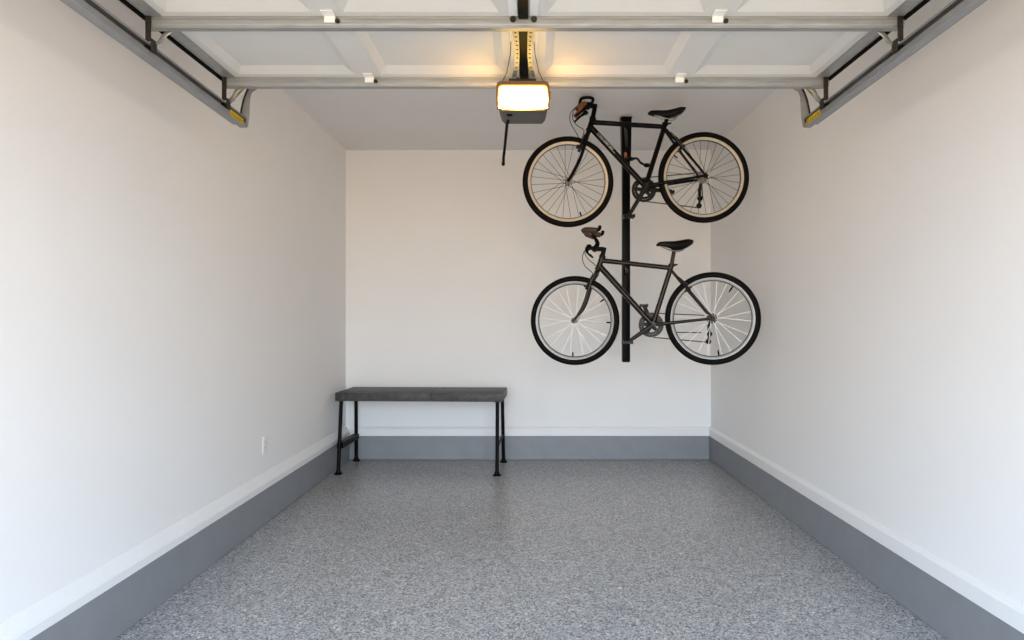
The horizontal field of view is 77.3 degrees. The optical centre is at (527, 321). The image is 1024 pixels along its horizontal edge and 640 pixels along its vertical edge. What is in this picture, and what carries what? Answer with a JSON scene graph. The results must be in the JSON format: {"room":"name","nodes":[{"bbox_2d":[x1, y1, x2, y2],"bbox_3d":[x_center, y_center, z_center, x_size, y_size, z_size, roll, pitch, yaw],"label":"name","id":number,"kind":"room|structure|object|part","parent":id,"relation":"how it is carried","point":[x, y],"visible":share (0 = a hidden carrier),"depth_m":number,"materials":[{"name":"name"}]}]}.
{"room":"garage","nodes":[
{"label":"garage","id":0,"kind":"room"},
{"bbox_2d":[0,0,345,622],"bbox_3d":[-1.745,-0.158,2.583,0.150,2.837,6.867,0,0,0],"label":"wall","id":1,"kind":"structure","parent":0,"point":[173,271],"depth_m":2.76,"materials":[{"name":"paint"}]},
{"bbox_2d":[0,426,349,639],"bbox_3d":[-1.652,0.997,2.583,0.036,0.090,6.567,0,0,0],"label":"trim","id":2,"kind":"structure","parent":1,"relation":"attached to","point":[39,616],"depth_m":2.70,"materials":[{"name":"paint"}]},
{"bbox_2d":[30,436,348,639],"bbox_3d":[-1.653,1.151,2.583,0.034,0.218,6.567,0,0,0],"label":"baseboard","id":3,"kind":"structure","parent":1,"relation":"attached to","point":[116,610],"depth_m":3.03,"materials":[{"name":"grey paint"}]},
{"bbox_2d":[262,436,266,454],"bbox_3d":[-1.668,0.780,4.056,0.004,0.112,0.072,0,0,0],"label":"wall outlet","id":4,"kind":"object","parent":1,"relation":"attached to","point":[264,439],"visible":1,"depth_m":4.05,"materials":[{"name":"white plastic"}]},
{"bbox_2d":[346,150,710,459],"bbox_3d":[0.003,-0.158,5.942,3.345,2.837,0.150,0,0,0],"label":"wall","id":5,"kind":"structure","parent":0,"point":[449,260],"depth_m":5.87,"materials":[{"name":"paint"}]},
{"bbox_2d":[349,436,708,459],"bbox_3d":[0.013,1.151,5.860,3.297,0.218,0.014,0,0,0],"label":"baseboard","id":6,"kind":"structure","parent":5,"relation":"attached to","point":[369,447],"depth_m":5.85,"materials":[{"name":"grey paint"}]},
{"bbox_2d":[350,426,708,435],"bbox_3d":[0.013,1.000,5.857,3.285,0.084,0.020,0,0,0],"label":"trim","id":7,"kind":"structure","parent":5,"relation":"attached to","point":[362,430],"depth_m":5.85,"materials":[{"name":"paint"}]},
{"bbox_2d":[282,89,774,149],"bbox_3d":[0.003,-1.651,2.583,3.645,0.150,6.867,0,0,0],"label":"ceiling","id":8,"kind":"structure","parent":0,"point":[357,119],"depth_m":4.91,"materials":[{"name":"paint"}]},
{"bbox_2d":[60,0,256,127],"bbox_3d":[-1.341,-1.278,1.740,0.101,0.654,2.624,0,-1,0],"label":"door track","id":9,"kind":"object","parent":8,"relation":"hanging from","point":[95,13],"visible":0.88,"depth_m":2.34,"materials":[{"name":"metal"}]},
{"bbox_2d":[496,31,550,165],"bbox_3d":[-0.018,-1.130,2.601,0.230,0.893,0.582,0,0,0],"label":"garage door opener","id":10,"kind":"object","parent":8,"relation":"hanging from","point":[518,101],"visible":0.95,"depth_m":2.66,"materials":[{"name":"grey plastic"}]},
{"bbox_3d":[-0.098,-0.785,2.800,0.036,0.202,0.015,0,0,0],"label":"pull cord","id":11,"kind":"part","parent":10,"relation":"part of","materials":[{"name":"black rubber"}]},
{"bbox_2d":[620,116,649,361],"bbox_3d":[0.773,-0.633,4.708,0.215,1.886,0.571,0,0,0],"label":"bike rack","id":12,"kind":"object","parent":8,"relation":"hanging from","point":[625,132],"visible":0.96,"depth_m":4.92,"materials":[{"name":"black metal"}]},
{"bbox_3d":[0.757,-0.632,4.950,0.058,1.876,0.060,0,0,0],"label":"post","id":13,"kind":"part","parent":12,"relation":"part of","materials":[{"name":"black metal"}]},
{"bbox_3d":[0.718,-0.384,4.686,0.044,0.060,0.482,0,0,10],"label":"support arm","id":14,"kind":"part","parent":12,"relation":"part of"},
{"bbox_3d":[0.714,-1.351,4.678,0.044,0.060,0.502,0,0,10],"label":"support arm","id":15,"kind":"part","parent":12,"relation":"part of"},
{"bbox_2d":[522,96,748,226],"bbox_3d":[0.750,-1.105,4.444,1.567,0.892,0.290,0,0,-6],"label":"bicycle","id":16,"kind":"object","parent":12,"relation":"hanging from","point":[582,144],"visible":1,"depth_m":4.43,"materials":[{"name":"black metal"}]},
{"bbox_3d":[0.373,-1.446,4.506,0.105,0.084,0.037,0,0,0],"label":"brake lever","id":17,"kind":"part","parent":16,"relation":"part of","materials":[{"name":"black metal"}]},
{"bbox_3d":[0.373,-1.446,4.394,0.105,0.084,0.037,0,0,0],"label":"brake lever","id":18,"kind":"part","parent":16,"relation":"part of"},
{"bbox_3d":[0.441,-1.464,4.450,0.087,0.118,0.048,0,0,0],"label":"stem","id":19,"kind":"part","parent":16,"relation":"part of","materials":[{"name":"black metal"}]},
{"bbox_3d":[0.752,-0.831,4.407,0.161,0.246,0.086,0,0,0],"label":"crank arm","id":20,"kind":"part","parent":16,"relation":"part of","materials":[{"name":"metal"}]},
{"bbox_3d":[0.817,-1.171,4.450,0.830,0.500,0.141,0,0,0],"label":"frame","id":21,"kind":"part","parent":16,"relation":"part of","materials":[{"name":"black metal"}]},
{"bbox_3d":[0.913,-0.937,4.498,0.214,0.046,0.096,0,0,0],"label":"crank arm","id":22,"kind":"part","parent":16,"relation":"part of","materials":[{"name":"metal"}]},
{"bbox_3d":[0.953,-1.421,4.450,0.184,0.036,0.067,0,0,0],"label":"saddle rail","id":23,"kind":"part","parent":16,"relation":"part of","materials":[{"name":"black"}]},
{"bbox_3d":[1.019,-0.927,4.502,0.425,0.255,0.009,0,0,0],"label":"chain","id":24,"kind":"part","parent":16,"relation":"part of","materials":[{"name":"grey metal"}]},
{"bbox_2d":[531,225,760,364],"bbox_3d":[0.793,-0.179,4.453,1.571,0.965,0.320,0,0,11],"label":"bicycle","id":25,"kind":"object","parent":12,"relation":"hanging from","point":[652,319],"visible":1,"depth_m":4.42,"materials":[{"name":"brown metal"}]},
{"bbox_3d":[0.424,-0.499,4.476,0.052,0.089,0.043,0,0,11],"label":"brake lever","id":26,"kind":"part","parent":25,"relation":"part of","materials":[{"name":"black metal"}]},
{"bbox_3d":[0.500,-0.492,4.506,0.104,0.086,0.048,0,0,11],"label":"stem","id":27,"kind":"part","parent":25,"relation":"part of","materials":[{"name":"black metal"}]},
{"bbox_3d":[0.776,0.077,4.407,0.187,0.144,0.086,0,0,11],"label":"crank arm","id":28,"kind":"part","parent":25,"relation":"part of","materials":[{"name":"metal"}]},
{"bbox_3d":[0.869,-0.214,4.433,0.810,0.508,0.141,0,0,11],"label":"frame","id":29,"kind":"part","parent":25,"relation":"part of","materials":[{"name":"brown metal"}]},
{"bbox_3d":[0.992,-0.505,4.408,0.164,0.047,0.067,0,0,11],"label":"saddle rail","id":30,"kind":"part","parent":25,"relation":"part of","materials":[{"name":"black metal"}]},
{"bbox_3d":[1.055,0.039,4.449,0.392,0.210,0.009,0,0,11],"label":"chain","id":31,"kind":"part","parent":25,"relation":"part of","materials":[{"name":"grey metal"}]},
{"bbox_2d":[794,0,986,127],"bbox_3d":[1.315,-1.278,1.740,0.101,0.654,2.624,0,-1,0],"label":"door track","id":32,"kind":"object","parent":8,"relation":"hanging from","point":[953,12],"visible":0.88,"depth_m":2.34,"materials":[{"name":"metal"}]},
{"bbox_2d":[119,0,930,109],"bbox_3d":[-0.011,-1.031,1.753,2.706,0.188,2.296,0,0,0],"label":"garage door","id":33,"kind":"structure","parent":32,"relation":"attached to","point":[245,44],"depth_m":2.49,"materials":[{"name":"metal"}]},
{"bbox_3d":[-1.270,-1.037,2.313,0.142,0.095,0.042,0,0,-13],"label":"hinge arm","id":34,"kind":"part","parent":33,"relation":"part of","materials":[{"name":"metal"}]},
{"bbox_3d":[-1.270,-1.031,2.878,0.142,0.108,0.041,0,0,-13],"label":"hinge arm","id":35,"kind":"part","parent":33,"relation":"part of","materials":[{"name":"metal"}]},
{"bbox_3d":[-0.053,-1.081,2.013,0.032,0.003,0.495,0,0,0],"label":"plate","id":36,"kind":"part","parent":33,"relation":"part of","materials":[{"name":"white metal"}]},
{"bbox_3d":[-0.053,-1.081,2.578,0.032,0.003,0.495,0,0,0],"label":"plate","id":37,"kind":"part","parent":33,"relation":"part of","materials":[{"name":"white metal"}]},
{"bbox_3d":[0.021,-1.081,2.578,0.032,0.003,0.495,0,0,0],"label":"plate","id":38,"kind":"part","parent":33,"relation":"part of","materials":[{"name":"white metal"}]},
{"bbox_3d":[0.021,-1.081,2.013,0.032,0.003,0.495,0,0,0],"label":"plate","id":39,"kind":"part","parent":33,"relation":"part of","materials":[{"name":"white metal"}]},
{"bbox_3d":[1.244,-1.031,2.878,0.142,0.108,0.041,0,0,13],"label":"hinge arm","id":40,"kind":"part","parent":33,"relation":"part of","materials":[{"name":"metal"}]},
{"bbox_3d":[1.244,-1.037,2.313,0.142,0.095,0.042,0,0,13],"label":"hinge arm","id":41,"kind":"part","parent":33,"relation":"part of","materials":[{"name":"metal"}]},
{"bbox_2d":[115,460,946,639],"bbox_3d":[0.003,1.335,2.583,3.645,0.150,6.867,0,0,0],"label":"floor","id":42,"kind":"structure","parent":0,"point":[376,549],"depth_m":3.35,"materials":[{"name":"grey concrete"}]},
{"bbox_2d":[334,387,506,476],"bbox_3d":[-0.899,0.924,5.532,1.408,0.672,0.575,0,0,2],"label":"bench","id":43,"kind":"object","parent":42,"relation":"on","point":[421,394],"visible":1,"depth_m":5.32,"materials":[{"name":"laminate"}]},
{"bbox_3d":[-1.571,0.958,5.342,0.030,0.602,0.108,0,0,2],"label":"leg","id":44,"kind":"part","parent":43,"relation":"part of","materials":[{"name":"black metal"}]},
{"bbox_3d":[-1.555,0.958,5.790,0.031,0.600,0.071,0,0,-12],"label":"leg","id":45,"kind":"part","parent":43,"relation":"part of","materials":[{"name":"black metal"}]},
{"bbox_3d":[-0.254,0.958,5.292,0.030,0.602,0.108,0,0,-1],"label":"leg","id":46,"kind":"part","parent":43,"relation":"part of","materials":[{"name":"black metal"}]},
{"bbox_3d":[-0.225,0.958,5.739,0.031,0.600,0.071,0,0,14],"label":"leg","id":47,"kind":"part","parent":43,"relation":"part of","materials":[{"name":"black metal"}]},
{"bbox_2d":[711,0,1023,604],"bbox_3d":[1.750,-0.158,2.583,0.150,2.837,6.867,0,0,0],"label":"wall","id":48,"kind":"structure","parent":0,"point":[878,243],"depth_m":2.90,"materials":[{"name":"paint"}]},
{"bbox_2d":[709,436,1023,639],"bbox_3d":[1.668,1.151,2.583,0.014,0.218,6.567,0,0,0],"label":"baseboard","id":49,"kind":"structure","parent":48,"relation":"attached to","point":[948,612],"depth_m":3.04,"materials":[{"name":"grey paint"}]},
{"bbox_2d":[709,426,1023,633],"bbox_3d":[1.665,1.000,2.583,0.020,0.084,6.567,0,0,0],"label":"trim","id":50,"kind":"structure","parent":48,"relation":"attached to","point":[1010,611],"depth_m":2.84,"materials":[{"name":"paint"}]}
]}

